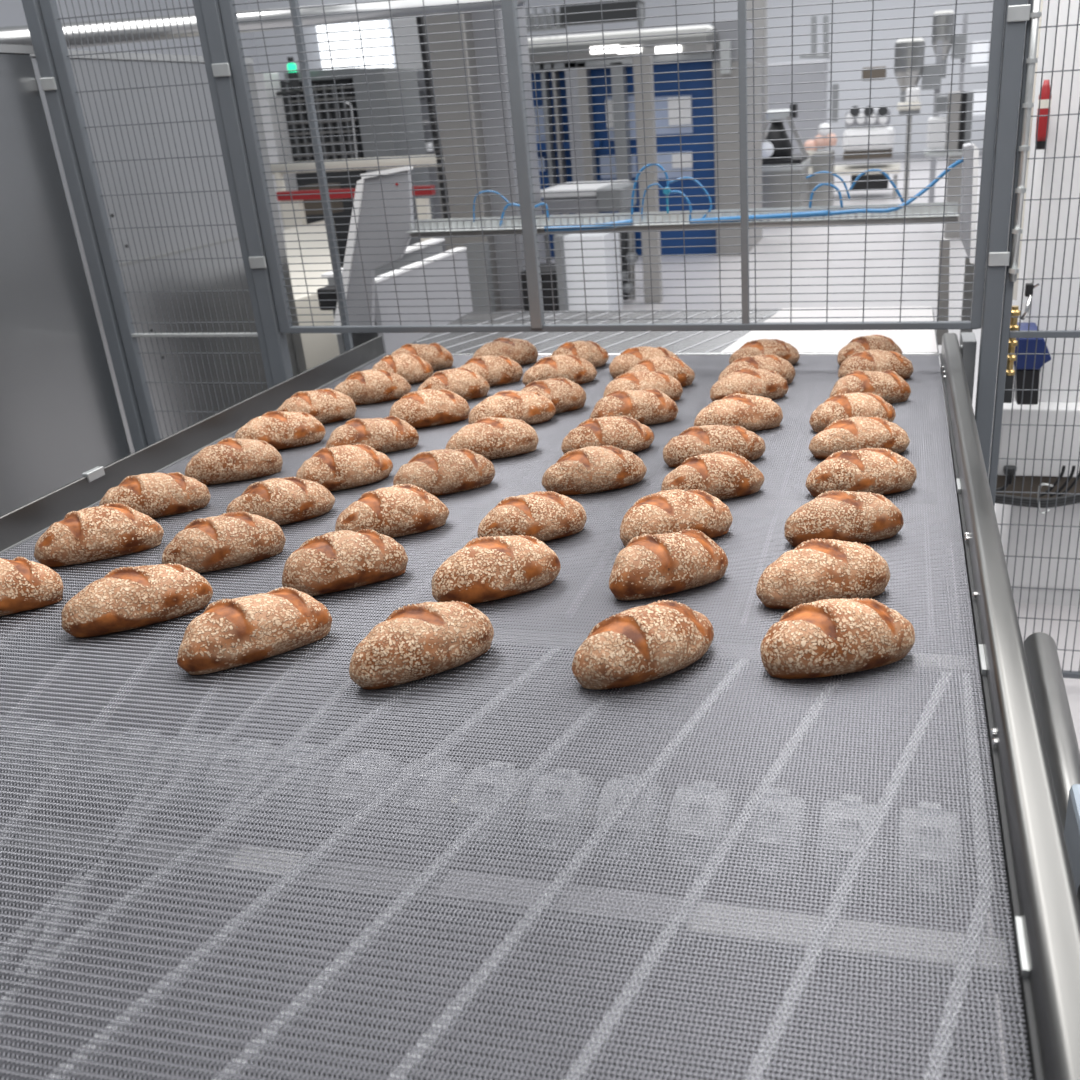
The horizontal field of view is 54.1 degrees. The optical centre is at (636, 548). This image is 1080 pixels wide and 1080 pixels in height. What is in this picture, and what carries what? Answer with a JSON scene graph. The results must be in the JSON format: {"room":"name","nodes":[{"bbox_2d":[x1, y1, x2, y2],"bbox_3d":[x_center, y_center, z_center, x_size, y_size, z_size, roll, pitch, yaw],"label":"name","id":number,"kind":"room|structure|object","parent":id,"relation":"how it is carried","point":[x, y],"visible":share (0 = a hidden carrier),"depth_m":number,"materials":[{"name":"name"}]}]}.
{"room":"processing plant","nodes":[
{"label":"processing plant","id":0,"kind":"room"},
{"bbox_2d":[0,0,259,72],"bbox_3d":[-13.918,-6.427,13.710,0.200,6.500,44.000,2,24,13],"label":"wall","id":1,"kind":"structure","parent":0,"point":[12,13],"depth_m":23.44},
{"bbox_2d":[247,0,414,79],"bbox_3d":[-4.767,-8.360,17.595,3.438,3.128,0.200,2,24,13],"label":"wall","id":2,"kind":"structure","parent":0,"point":[278,4],"depth_m":17.68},
{"bbox_2d":[316,23,356,69],"bbox_3d":[-4.952,-8.296,17.390,0.594,0.738,0.100,2,24,13],"label":"window","id":3,"kind":"structure","parent":2,"relation":"in","point":[341,26],"depth_m":17.34,"materials":[{"name":"white"}]},
{"bbox_2d":[353,20,392,67],"bbox_3d":[-4.314,-8.245,17.250,0.567,0.762,0.100,2,24,13],"label":"window","id":4,"kind":"structure","parent":2,"relation":"in","point":[378,23],"depth_m":17.19,"materials":[{"name":"white"}]},
{"bbox_2d":[746,0,767,142],"bbox_3d":[2.080,-7.892,18.188,0.356,3.997,0.400,2,24,13],"label":"wall","id":5,"kind":"structure","parent":0,"point":[762,13],"depth_m":17.70,"materials":[{"name":"paint"}]},
{"bbox_2d":[525,0,1025,156],"bbox_3d":[5.786,-14.470,29.942,30.000,6.500,0.200,2,24,13],"label":"wall","id":6,"kind":"structure","parent":0,"point":[880,4],"depth_m":29.95,"materials":[{"name":"paint"}]},
{"bbox_2d":[497,156,1079,1079],"bbox_3d":[0.963,-2.805,11.624,30.000,0.100,44.200,2,24,13],"label":"floor","id":7,"kind":"structure","parent":0,"point":[1072,685],"depth_m":12.25,"materials":[{"name":"concrete"}]},
{"bbox_2d":[21,0,147,451],"bbox_3d":[-1.950,-0.820,3.929,0.140,2.580,0.100,2,24,13],"label":"fence post","id":8,"kind":"object","parent":7,"relation":"on","point":[49,80],"visible":0.66,"depth_m":3.74,"materials":[{"name":"metal"}]},
{"bbox_2d":[0,44,306,515],"bbox_3d":[-2.361,-0.177,2.897,0.230,2.250,5.470,2,24,13],"label":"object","id":9,"kind":"structure","parent":7,"relation":"on","point":[63,417],"depth_m":3.98,"materials":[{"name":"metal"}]},
{"bbox_2d":[0,0,525,48],"bbox_3d":[-1.778,-3.043,5.991,0.100,0.533,4.961,6,25,21],"label":"pipe","id":10,"kind":"object","parent":9,"relation":"on","point":[15,35],"visible":0.78,"depth_m":5.41,"materials":[{"name":"metal"}]},
{"bbox_2d":[416,17,450,218],"bbox_3d":[-1.620,-3.430,8.417,0.070,1.519,0.060,2,24,13],"label":"guide","id":11,"kind":"object","parent":10,"relation":"hanging from","point":[420,20],"visible":0.73,"depth_m":8.36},
{"bbox_2d":[200,0,293,385],"bbox_3d":[-1.302,-0.792,3.776,0.140,2.580,0.100,2,24,13],"label":"fence post","id":12,"kind":"object","parent":7,"relation":"on","point":[276,342],"visible":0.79,"depth_m":3.57,"materials":[{"name":"metal"}]},
{"bbox_2d":[39,0,273,445],"bbox_3d":[-1.627,-0.829,3.842,0.600,2.470,0.032,2,24,13],"label":"wire mesh fence","id":13,"kind":"object","parent":12,"relation":"attached to","point":[52,20],"visible":0.56,"depth_m":3.69,"materials":[{"name":"metal"}]},
{"bbox_2d":[219,0,1005,332],"bbox_3d":[-0.141,-1.311,3.249,2.396,1.277,0.040,2,24,13],"label":"wire mesh fence","id":14,"kind":"object","parent":12,"relation":"attached to","point":[510,18],"visible":1,"depth_m":3.28,"materials":[{"name":"metal"}]},
{"bbox_2d":[254,73,297,243],"bbox_3d":[-3.769,-3.749,11.236,0.207,2.440,0.300,2,24,13],"label":"column","id":15,"kind":"structure","parent":7,"relation":"on","point":[263,76],"depth_m":10.88,"materials":[{"name":"paint"}]},
{"bbox_2d":[283,183,343,369],"bbox_3d":[-2.442,-1.905,8.065,0.493,1.391,5.636,-8,24,-12],"label":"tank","id":16,"kind":"object","parent":7,"relation":"on","point":[318,348],"visible":0.36,"depth_m":6.12,"materials":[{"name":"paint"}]},
{"bbox_2d":[289,0,353,351],"bbox_3d":[-1.196,-0.995,4.276,0.080,2.550,0.080,2,24,13],"label":"upright","id":17,"kind":"object","parent":7,"relation":"on","point":[348,342],"visible":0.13,"depth_m":4.07,"materials":[{"name":"grey paint"}]},
{"bbox_2d":[276,185,435,241],"bbox_3d":[-2.415,-2.491,9.426,1.478,1.402,0.100,2,24,13],"label":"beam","id":18,"kind":"structure","parent":7,"relation":"on","point":[295,198],"depth_m":9.22,"materials":[{"name":"metal"}]},
{"bbox_2d":[270,155,443,229],"bbox_3d":[-2.527,-2.782,9.831,1.735,1.631,0.097,2,24,13],"label":"pipe","id":19,"kind":"object","parent":7,"relation":"on","point":[420,160],"visible":0.34,"depth_m":9.50,"materials":[{"name":"metal"}]},
{"bbox_2d":[280,67,436,267],"bbox_3d":[-3.046,-3.917,11.533,1.310,2.441,0.912,2,24,13],"label":"machine","id":20,"kind":"object","parent":7,"relation":"on","point":[344,71],"visible":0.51,"depth_m":11.11,"materials":[{"name":"metal"}]},
{"bbox_2d":[280,78,365,267],"bbox_3d":[-3.249,-3.956,11.742,0.817,2.369,0.600,2,24,13],"label":"grille","id":21,"kind":"object","parent":20,"relation":"attached to","point":[342,180],"depth_m":11.24,"materials":[{"name":"metal"}]},
{"bbox_2d":[284,68,366,81],"bbox_3d":[-3.198,-5.042,11.195,0.817,0.094,0.700,2,24,13],"label":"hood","id":22,"kind":"object","parent":20,"relation":"attached to","point":[344,71],"depth_m":10.88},
{"bbox_2d":[317,238,472,406],"bbox_3d":[-1.161,-0.929,5.723,0.334,1.295,1.433,2,24,13],"label":"machine","id":23,"kind":"object","parent":7,"relation":"on","point":[392,342],"visible":0.33,"depth_m":5.31,"materials":[{"name":"white paint"}]},
{"bbox_2d":[390,17,445,251],"bbox_3d":[-2.692,-4.976,13.227,0.526,3.023,0.700,2,24,13],"label":"shelving unit","id":24,"kind":"object","parent":7,"relation":"on","point":[405,21],"visible":0.18,"depth_m":12.68,"materials":[{"name":"white paint"}]},
{"bbox_2d":[424,11,500,311],"bbox_3d":[-1.700,-4.161,10.864,0.475,3.269,0.900,2,24,13],"label":"steel pillar","id":25,"kind":"structure","parent":7,"relation":"on","point":[465,16],"depth_m":10.37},
{"bbox_2d":[465,242,495,311],"bbox_3d":[-1.534,-2.622,10.406,0.198,0.782,0.150,2,24,13],"label":"support leg","id":26,"kind":"object","parent":7,"relation":"on","point":[474,255],"visible":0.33,"depth_m":10.32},
{"bbox_2d":[471,4,546,308],"bbox_3d":[-1.336,-4.204,10.921,0.381,3.264,0.800,2,24,13],"label":"steel pillar","id":27,"kind":"structure","parent":7,"relation":"on","point":[488,15],"depth_m":10.63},
{"bbox_2d":[0,333,1079,1079],"bbox_3d":[-0.382,0.570,2.181,2.120,1.227,3.908,2,24,13],"label":"conveyor","id":28,"kind":"object","parent":7,"relation":"on","point":[494,865],"visible":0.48,"depth_m":1.35,"materials":[{"name":"metal"}]},
{"bbox_2d":[0,557,63,615],"bbox_3d":[-1.205,0.069,1.970,0.225,0.101,0.124,-14,25,-23],"label":"bread loaf","id":29,"kind":"object","parent":28,"relation":"on","point":[25,585],"visible":1,"depth_m":1.96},
{"bbox_2d":[34,503,163,566],"bbox_3d":[-1.130,-0.037,2.204,0.249,0.104,0.123,-13,25,-21],"label":"bread loaf","id":30,"kind":"object","parent":28,"relation":"on","point":[110,530],"visible":0.96,"depth_m":2.16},
{"bbox_2d":[61,563,212,637],"bbox_3d":[-0.903,0.082,1.898,0.253,0.101,0.129,-13,25,-21],"label":"bread loaf","id":31,"kind":"object","parent":28,"relation":"on","point":[125,598],"visible":1,"depth_m":1.86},
{"bbox_2d":[99,472,210,517],"bbox_3d":[-1.113,-0.129,2.423,0.240,0.098,0.123,-11,24,-18],"label":"bread loaf","id":32,"kind":"object","parent":28,"relation":"on","point":[154,495],"visible":0.72,"depth_m":2.39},
{"bbox_2d":[162,511,285,572],"bbox_3d":[-0.837,-0.020,2.126,0.238,0.102,0.125,-13,25,-22],"label":"bread loaf","id":33,"kind":"object","parent":28,"relation":"on","point":[233,539],"visible":0.84,"depth_m":2.09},
{"bbox_2d":[185,438,282,484],"bbox_3d":[-1.013,-0.227,2.639,0.233,0.101,0.124,-9,24,-14],"label":"bread loaf","id":34,"kind":"object","parent":28,"relation":"on","point":[230,459],"visible":0.91,"depth_m":2.60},
{"bbox_2d":[177,587,331,674],"bbox_3d":[-0.642,0.124,1.757,0.254,0.105,0.128,-16,26,-28],"label":"bread loaf","id":35,"kind":"object","parent":28,"relation":"on","point":[230,633],"visible":1,"depth_m":1.71,"materials":[{"name":"food"}]},
{"bbox_2d":[226,476,334,524],"bbox_3d":[-0.794,-0.111,2.339,0.236,0.097,0.127,-12,25,-20],"label":"bread loaf","id":36,"kind":"object","parent":28,"relation":"on","point":[287,500],"visible":0.73,"depth_m":2.30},
{"bbox_2d":[235,411,325,449],"bbox_3d":[-0.977,-0.328,2.875,0.240,0.097,0.128,-9,24,-14],"label":"bread loaf","id":37,"kind":"object","parent":28,"relation":"on","point":[279,429],"visible":0.71,"depth_m":2.84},
{"bbox_2d":[277,388,355,423],"bbox_3d":[-0.945,-0.419,3.086,0.234,0.096,0.123,-11,24,-17],"label":"bread loaf","id":38,"kind":"object","parent":28,"relation":"on","point":[326,405],"visible":0.65,"depth_m":3.05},
{"bbox_2d":[296,444,392,490],"bbox_3d":[-0.706,-0.202,2.540,0.236,0.100,0.127,-13,25,-21],"label":"bread loaf","id":39,"kind":"object","parent":28,"relation":"on","point":[341,467],"visible":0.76,"depth_m":2.50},
{"bbox_2d":[282,529,407,595],"bbox_3d":[-0.559,0.017,2.001,0.236,0.103,0.124,-15,26,-25],"label":"bread loaf","id":40,"kind":"object","parent":28,"relation":"on","point":[335,561],"visible":0.93,"depth_m":1.96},
{"bbox_2d":[325,416,418,452],"bbox_3d":[-0.704,-0.304,2.786,0.247,0.094,0.125,-11,24,-17],"label":"bread loaf","id":41,"kind":"object","parent":28,"relation":"on","point":[390,433],"visible":0.73,"depth_m":2.75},
{"bbox_2d":[334,369,410,404],"bbox_3d":[-0.827,-0.511,3.282,0.243,0.100,0.127,-11,24,-18],"label":"bread loaf","id":42,"kind":"object","parent":28,"relation":"on","point":[366,386],"visible":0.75,"depth_m":3.24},
{"bbox_2d":[335,483,448,537],"bbox_3d":[-0.522,-0.082,2.234,0.242,0.098,0.122,-11,24,-18],"label":"bread loaf","id":43,"kind":"object","parent":28,"relation":"on","point":[397,510],"visible":0.84,"depth_m":2.19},
{"bbox_2d":[371,354,432,383],"bbox_3d":[-0.779,-0.596,3.477,0.218,0.098,0.126,-13,25,-21],"label":"bread loaf","id":44,"kind":"object","parent":28,"relation":"on","point":[411,367],"visible":0.58,"depth_m":3.44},
{"bbox_2d":[349,601,493,689],"bbox_3d":[-0.345,0.141,1.677,0.243,0.106,0.126,-14,25,-24],"label":"bread loaf","id":45,"kind":"object","parent":28,"relation":"on","point":[422,640],"visible":1,"depth_m":1.63,"materials":[{"name":"food"}]},
{"bbox_2d":[391,343,452,369],"bbox_3d":[-0.754,-0.667,3.645,0.232,0.095,0.125,-11,24,-17],"label":"bread loaf","id":46,"kind":"object","parent":28,"relation":"on","point":[438,357],"visible":0.54,"depth_m":3.62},
{"bbox_2d":[389,389,469,428],"bbox_3d":[-0.597,-0.406,3.006,0.235,0.098,0.123,-14,25,-24],"label":"bread loaf","id":47,"kind":"object","parent":28,"relation":"on","point":[426,407],"visible":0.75,"depth_m":2.97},
{"bbox_2d":[393,448,494,495],"bbox_3d":[-0.453,-0.186,2.467,0.242,0.101,0.123,-12,24,-19],"label":"bread loaf","id":48,"kind":"object","parent":28,"relation":"on","point":[442,471],"visible":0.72,"depth_m":2.43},
{"bbox_2d":[417,367,489,399],"bbox_3d":[-0.568,-0.507,3.243,0.230,0.095,0.121,-12,25,-20],"label":"bread loaf","id":49,"kind":"object","parent":28,"relation":"on","point":[464,382],"visible":0.64,"depth_m":3.21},
{"bbox_2d":[445,416,538,459],"bbox_3d":[-0.373,-0.287,2.694,0.245,0.100,0.124,-11,24,-17],"label":"bread loaf","id":50,"kind":"object","parent":28,"relation":"on","point":[491,438],"visible":0.74,"depth_m":2.65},
{"bbox_2d":[461,355,522,386],"bbox_3d":[-0.478,-0.579,3.399,0.226,0.096,0.122,-12,25,-20],"label":"bread loaf","id":51,"kind":"object","parent":28,"relation":"on","point":[496,370],"visible":0.63,"depth_m":3.37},
{"bbox_2d":[431,535,560,604],"bbox_3d":[-0.260,0.029,1.928,0.244,0.106,0.131,-13,25,-21],"label":"bread loaf","id":52,"kind":"object","parent":28,"relation":"on","point":[485,569],"visible":0.93,"depth_m":1.88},
{"bbox_2d":[473,337,537,364],"bbox_3d":[-0.458,-0.682,3.640,0.238,0.095,0.122,-12,24,-19],"label":"bread loaf","id":53,"kind":"object","parent":28,"relation":"on","point":[523,352],"visible":0.59,"depth_m":3.60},
{"bbox_2d":[469,390,555,424],"bbox_3d":[-0.351,-0.396,2.952,0.249,0.096,0.127,-9,24,-13],"label":"bread loaf","id":54,"kind":"object","parent":28,"relation":"on","point":[530,407],"visible":0.75,"depth_m":2.91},
{"bbox_2d":[477,491,586,541],"bbox_3d":[-0.215,-0.068,2.164,0.230,0.094,0.123,-10,24,-16],"label":"bread loaf","id":55,"kind":"object","parent":28,"relation":"on","point":[544,516],"visible":0.83,"depth_m":2.12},
{"bbox_2d":[521,377,585,413],"bbox_3d":[-0.254,-0.446,3.054,0.226,0.097,0.123,-12,24,-19],"label":"bread loaf","id":56,"kind":"object","parent":28,"relation":"on","point":[566,395],"visible":0.52,"depth_m":3.02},
{"bbox_2d":[522,355,596,385],"bbox_3d":[-0.243,-0.569,3.342,0.245,0.097,0.127,-8,23,-10],"label":"bread loaf","id":57,"kind":"object","parent":28,"relation":"on","point":[578,370],"visible":0.78,"depth_m":3.30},
{"bbox_2d":[551,341,608,367],"bbox_3d":[-0.192,-0.654,3.540,0.218,0.094,0.125,-13,25,-21],"label":"bread loaf","id":58,"kind":"object","parent":28,"relation":"on","point":[591,351],"visible":0.57,"depth_m":3.51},
{"bbox_2d":[542,445,646,494],"bbox_3d":[-0.096,-0.189,2.426,0.251,0.100,0.127,-7,23,-9],"label":"bread loaf","id":59,"kind":"object","parent":28,"relation":"on","point":[590,469],"visible":0.95,"depth_m":2.38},
{"bbox_2d":[561,416,653,453],"bbox_3d":[-0.070,-0.289,2.662,0.246,0.095,0.126,-9,24,-14],"label":"bread loaf","id":60,"kind":"object","parent":28,"relation":"on","point":[622,432],"visible":0.83,"depth_m":2.62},
{"bbox_2d":[590,388,677,424],"bbox_3d":[-0.010,-0.393,2.896,0.253,0.098,0.126,-9,24,-13],"label":"bread loaf","id":61,"kind":"object","parent":28,"relation":"on","point":[651,406],"visible":0.7,"depth_m":2.85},
{"bbox_2d":[572,600,713,689],"bbox_3d":[0.017,0.139,1.632,0.251,0.106,0.130,-16,26,-27],"label":"bread loaf","id":62,"kind":"object","parent":28,"relation":"on","point":[655,640],"visible":1,"depth_m":1.58,"materials":[{"name":"food"}]},
{"bbox_2d":[603,370,682,400],"bbox_3d":[0.016,-0.476,3.090,0.242,0.095,0.122,-11,24,-17],"label":"bread loaf","id":63,"kind":"object","parent":28,"relation":"on","point":[642,379],"visible":0.55,"depth_m":3.06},
{"bbox_2d":[609,346,678,378],"bbox_3d":[0.027,-0.611,3.407,0.240,0.094,0.122,-9,24,-14],"label":"bread loaf","id":64,"kind":"object","parent":28,"relation":"on","point":[621,364],"visible":0.47,"depth_m":3.36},
{"bbox_2d":[626,356,694,386],"bbox_3d":[0.066,-0.543,3.243,0.236,0.095,0.121,-10,24,-15],"label":"bread loaf","id":65,"kind":"object","parent":28,"relation":"on","point":[674,367],"visible":0.47,"depth_m":3.21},
{"bbox_2d":[609,529,727,600],"bbox_3d":[0.054,0.018,1.912,0.232,0.105,0.129,-12,24,-19],"label":"bread loaf","id":66,"kind":"object","parent":28,"relation":"on","point":[649,566],"visible":1,"depth_m":1.87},
{"bbox_2d":[620,489,732,547],"bbox_3d":[0.076,-0.068,2.115,0.238,0.102,0.124,-12,24,-19],"label":"bread loaf","id":67,"kind":"object","parent":28,"relation":"on","point":[674,510],"visible":0.84,"depth_m":2.07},
{"bbox_2d":[661,451,763,499],"bbox_3d":[0.168,-0.164,2.336,0.239,0.096,0.121,-8,24,-11],"label":"bread loaf","id":68,"kind":"object","parent":28,"relation":"on","point":[721,474],"visible":0.82,"depth_m":2.29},
{"bbox_2d":[663,425,765,467],"bbox_3d":[0.189,-0.257,2.557,0.255,0.093,0.122,-6,23,-7],"label":"bread loaf","id":69,"kind":"object","parent":28,"relation":"on","point":[705,439],"visible":0.8,"depth_m":2.52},
{"bbox_2d":[694,393,782,431],"bbox_3d":[0.271,-0.363,2.792,0.244,0.095,0.123,-5,23,-4],"label":"bread loaf","id":70,"kind":"object","parent":28,"relation":"on","point":[751,412],"visible":0.79,"depth_m":2.75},
{"bbox_2d":[710,368,787,400],"bbox_3d":[0.328,-0.479,3.059,0.237,0.092,0.127,-6,23,-7],"label":"bread loaf","id":71,"kind":"object","parent":28,"relation":"on","point":[770,384],"visible":0.76,"depth_m":3.02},
{"bbox_2d":[718,354,794,383],"bbox_3d":[0.367,-0.542,3.200,0.244,0.095,0.123,-8,23,-10],"label":"bread loaf","id":72,"kind":"object","parent":28,"relation":"on","point":[781,366],"visible":0.48,"depth_m":3.17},
{"bbox_2d":[729,339,799,364],"bbox_3d":[0.420,-0.638,3.420,0.240,0.092,0.126,-5,23,-4],"label":"bread loaf","id":73,"kind":"object","parent":28,"relation":"on","point":[780,348],"visible":0.59,"depth_m":3.38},
{"bbox_2d":[756,538,889,608],"bbox_3d":[0.325,0.036,1.832,0.242,0.106,0.127,-5,23,-4],"label":"bread loaf","id":74,"kind":"object","parent":28,"relation":"on","point":[817,569],"visible":0.94,"depth_m":1.79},
{"bbox_2d":[760,598,914,678],"bbox_3d":[0.310,0.128,1.616,0.249,0.108,0.128,-8,23,-10],"label":"bread loaf","id":75,"kind":"object","parent":28,"relation":"on","point":[826,637],"visible":1,"depth_m":1.57,"materials":[{"name":"food"}]},
{"bbox_2d":[784,490,903,546],"bbox_3d":[0.408,-0.066,2.071,0.241,0.097,0.128,-5,23,-3],"label":"bread loaf","id":76,"kind":"object","parent":28,"relation":"on","point":[850,516],"visible":0.93,"depth_m":2.03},
{"bbox_2d":[809,392,895,432],"bbox_3d":[0.569,-0.360,2.741,0.234,0.097,0.127,-7,23,-8],"label":"bread loaf","id":77,"kind":"object","parent":28,"relation":"on","point":[838,406],"visible":0.73,"depth_m":2.70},
{"bbox_2d":[809,416,909,459],"bbox_3d":[0.543,-0.273,2.541,0.249,0.096,0.127,-3,23,2],"label":"bread loaf","id":78,"kind":"object","parent":28,"relation":"on","point":[852,433],"visible":0.84,"depth_m":2.50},
{"bbox_2d":[805,447,916,496],"bbox_3d":[0.495,-0.172,2.308,0.248,0.097,0.124,-5,23,-4],"label":"bread loaf","id":79,"kind":"object","parent":28,"relation":"on","point":[882,471],"visible":0.95,"depth_m":2.27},
{"bbox_2d":[837,335,901,365],"bbox_3d":[0.747,-0.637,3.372,0.220,0.094,0.120,-8,23,-10],"label":"bread loaf","id":80,"kind":"object","parent":28,"relation":"on","point":[871,342],"visible":0.44,"depth_m":3.33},
{"bbox_2d":[829,370,910,403],"bbox_3d":[0.657,-0.459,2.963,0.235,0.095,0.125,-6,23,-6],"label":"bread loaf","id":81,"kind":"object","parent":28,"relation":"on","point":[888,385],"visible":0.64,"depth_m":2.92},
{"bbox_2d":[838,349,913,378],"bbox_3d":[0.724,-0.558,3.192,0.234,0.092,0.122,-7,23,-9],"label":"bread loaf","id":82,"kind":"object","parent":28,"relation":"on","point":[876,359],"visible":0.73,"depth_m":3.15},
{"bbox_2d":[960,332,976,401],"bbox_3d":[1.067,-0.522,3.414,0.047,0.335,0.140,2,24,13],"label":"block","id":83,"kind":"object","parent":28,"relation":"attached to","point":[968,343],"visible":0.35,"depth_m":3.31,"materials":[{"name":"metal"}]},
{"bbox_2d":[1023,632,1079,830],"bbox_3d":[0.589,0.748,1.364,0.179,0.243,2.357,2,24,13],"label":"tube","id":84,"kind":"object","parent":28,"relation":"attached to","point":[1054,712],"visible":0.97,"depth_m":2.08,"materials":[{"name":"metal"}]},
{"bbox_2d":[1064,784,1079,905],"bbox_3d":[0.645,0.587,1.233,0.326,0.248,0.770,2,24,13],"label":"machine part","id":85,"kind":"object","parent":28,"relation":"attached to","point":[1072,822],"visible":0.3,"depth_m":1.51,"materials":[{"name":"white paint"}]},
{"bbox_2d":[521,233,622,310],"bbox_3d":[-0.658,-2.773,10.604,0.850,0.812,0.780,2,24,13],"label":"base cabinet","id":86,"kind":"object","parent":7,"relation":"on","point":[589,236],"visible":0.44,"depth_m":10.39,"materials":[{"name":"plastic"}]},
{"bbox_2d":[541,180,636,262],"bbox_3d":[-0.460,-3.611,12.137,0.986,1.132,1.300,2,24,13],"label":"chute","id":87,"kind":"object","parent":7,"relation":"on","point":[620,185],"visible":0.52,"depth_m":11.54,"materials":[{"name":"paint"}]},
{"bbox_2d":[619,232,637,299],"bbox_3d":[-0.148,-2.974,11.095,0.376,0.706,0.185,2,24,13],"label":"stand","id":88,"kind":"object","parent":7,"relation":"on","point":[631,243],"visible":0.44,"depth_m":11.08,"materials":[{"name":"metal"}]},
{"bbox_2d":[528,19,761,256],"bbox_3d":[-0.021,-5.648,14.679,3.345,2.840,2.270,2,24,13],"label":"enclosure","id":89,"kind":"object","parent":7,"relation":"on","point":[732,25],"visible":0.51,"depth_m":13.74,"materials":[{"name":"metal"}]},
{"bbox_2d":[526,0,644,31],"bbox_3d":[-0.850,-7.003,13.884,1.971,0.335,0.500,2,24,13],"label":"piping","id":90,"kind":"object","parent":89,"relation":"on","point":[633,13],"visible":0.56,"depth_m":13.75,"materials":[{"name":"silver metal"}]},
{"bbox_2d":[632,56,662,302],"bbox_3d":[0.125,-3.723,10.727,0.176,2.378,0.140,2,24,13],"label":"steel column","id":91,"kind":"structure","parent":7,"relation":"on","point":[645,59],"depth_m":10.60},
{"bbox_2d":[387,306,938,416],"bbox_3d":[0.162,-0.330,4.325,2.000,1.146,0.858,2,24,13],"label":"conveyor","id":92,"kind":"object","parent":7,"relation":"on","point":[807,342],"visible":0.4,"depth_m":4.05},
{"bbox_2d":[332,143,978,344],"bbox_3d":[-0.023,-1.187,4.280,2.699,0.781,0.299,2,24,13],"label":"frame","id":93,"kind":"object","parent":92,"relation":"on","point":[965,153],"visible":0.62,"depth_m":4.25,"materials":[{"name":"metal"}]},
{"bbox_2d":[405,202,958,232],"bbox_3d":[0.123,-1.292,4.108,2.182,0.040,0.109,2,24,13],"label":"cable tray","id":94,"kind":"object","parent":93,"relation":"on","point":[953,208],"depth_m":4.10,"materials":[{"name":"metal"}]},
{"bbox_2d":[690,210,829,224],"bbox_3d":[0.466,-1.257,3.991,0.533,0.038,0.023,2,24,13],"label":"air hose","id":95,"kind":"object","parent":93,"relation":"on","point":[825,212],"visible":0.78,"depth_m":3.97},
{"bbox_2d":[830,160,962,215],"bbox_3d":[0.949,-1.327,3.853,0.502,0.188,0.047,0,23,7],"label":"air hose","id":96,"kind":"object","parent":93,"relation":"on","point":[887,210],"visible":0.88,"depth_m":3.86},
{"bbox_2d":[762,104,810,207],"bbox_3d":[2.389,-6.244,17.076,0.918,1.805,1.535,2,24,13],"label":"machine","id":97,"kind":"object","parent":7,"relation":"on","point":[772,116],"visible":0.6,"depth_m":16.57,"materials":[{"name":"metal"}]},
{"bbox_2d":[768,60,827,153],"bbox_3d":[3.503,-9.201,22.915,1.274,2.555,0.500,2,24,13],"label":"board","id":98,"kind":"object","parent":7,"relation":"on","point":[823,67],"visible":0.33,"depth_m":22.43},
{"bbox_2d":[804,123,836,206],"bbox_3d":[3.330,-6.907,18.976,0.608,1.439,1.000,2,24,13],"label":"cart","id":99,"kind":"object","parent":7,"relation":"on","point":[822,132],"visible":0.65,"depth_m":18.70,"materials":[{"name":"metal"}]},
{"bbox_2d":[832,84,899,198],"bbox_3d":[4.179,-7.885,20.348,1.863,2.073,1.400,2,24,13],"label":"machine","id":100,"kind":"object","parent":7,"relation":"on","point":[883,111],"visible":0.66,"depth_m":19.82,"materials":[{"name":"white paint"}]},
{"bbox_2d":[897,88,920,202],"bbox_3d":[4.420,-6.463,17.154,0.368,1.933,0.700,2,24,13],"label":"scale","id":101,"kind":"object","parent":7,"relation":"on","point":[902,110],"visible":0.72,"depth_m":16.64,"materials":[{"name":"white paint"}]},
{"bbox_2d":[894,38,942,202],"bbox_3d":[4.923,-7.501,18.533,0.799,2.708,0.496,2,24,13],"label":"hopper","id":102,"kind":"object","parent":7,"relation":"on","point":[906,52],"visible":0.77,"depth_m":18.10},
{"bbox_2d":[924,91,973,237],"bbox_3d":[4.265,-5.252,14.418,0.611,1.862,0.700,2,24,13],"label":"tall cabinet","id":103,"kind":"object","parent":7,"relation":"on","point":[968,97],"visible":0.55,"depth_m":14.01,"materials":[{"name":"metal"}]},
{"bbox_2d":[932,10,967,91],"bbox_3d":[5.915,-8.493,20.090,0.630,3.208,0.395,2,24,13],"label":"hopper","id":104,"kind":"object","parent":7,"relation":"on","point":[937,20],"visible":0.69,"depth_m":19.56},
{"bbox_2d":[959,0,1030,654],"bbox_3d":[1.086,-0.690,3.212,0.140,2.580,0.100,2,24,13],"label":"fence post","id":105,"kind":"object","parent":7,"relation":"on","point":[1017,12],"visible":0.8,"depth_m":3.06,"materials":[{"name":"metal"}]},
{"bbox_2d":[1004,306,1019,402],"bbox_3d":[1.169,-0.604,3.279,0.038,0.302,0.037,2,24,13],"label":"spindle","id":106,"kind":"object","parent":105,"relation":"attached to","point":[1010,372],"visible":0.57,"depth_m":3.27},
{"bbox_2d":[988,0,1079,678],"bbox_3d":[1.698,-0.676,3.039,1.211,2.475,0.071,2,24,13],"label":"wire mesh fence","id":107,"kind":"object","parent":105,"relation":"attached to","point":[1032,26],"visible":0.87,"depth_m":3.16,"materials":[{"name":"metal"}]},
{"bbox_2d":[995,0,1079,605],"bbox_3d":[2.128,-1.078,3.766,1.783,2.750,0.834,2,24,13],"label":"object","id":108,"kind":"object","parent":7,"relation":"on","point":[1053,4],"visible":0.72,"depth_m":3.87,"materials":[{"name":"white paint"}]},
{"bbox_2d":[1014,323,1050,404],"bbox_3d":[1.397,-0.666,3.771,0.134,0.239,0.279,2,24,13],"label":"connector","id":109,"kind":"object","parent":108,"relation":"attached to","point":[1023,326],"visible":0.72,"depth_m":3.65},
{"bbox_2d":[1035,80,1051,149],"bbox_3d":[1.366,-1.458,3.531,0.041,0.214,0.100,2,24,13],"label":"fire extinguisher","id":110,"kind":"object","parent":108,"relation":"attached to","point":[1045,92],"visible":0.77,"depth_m":3.49,"materials":[{"name":"red paint"}]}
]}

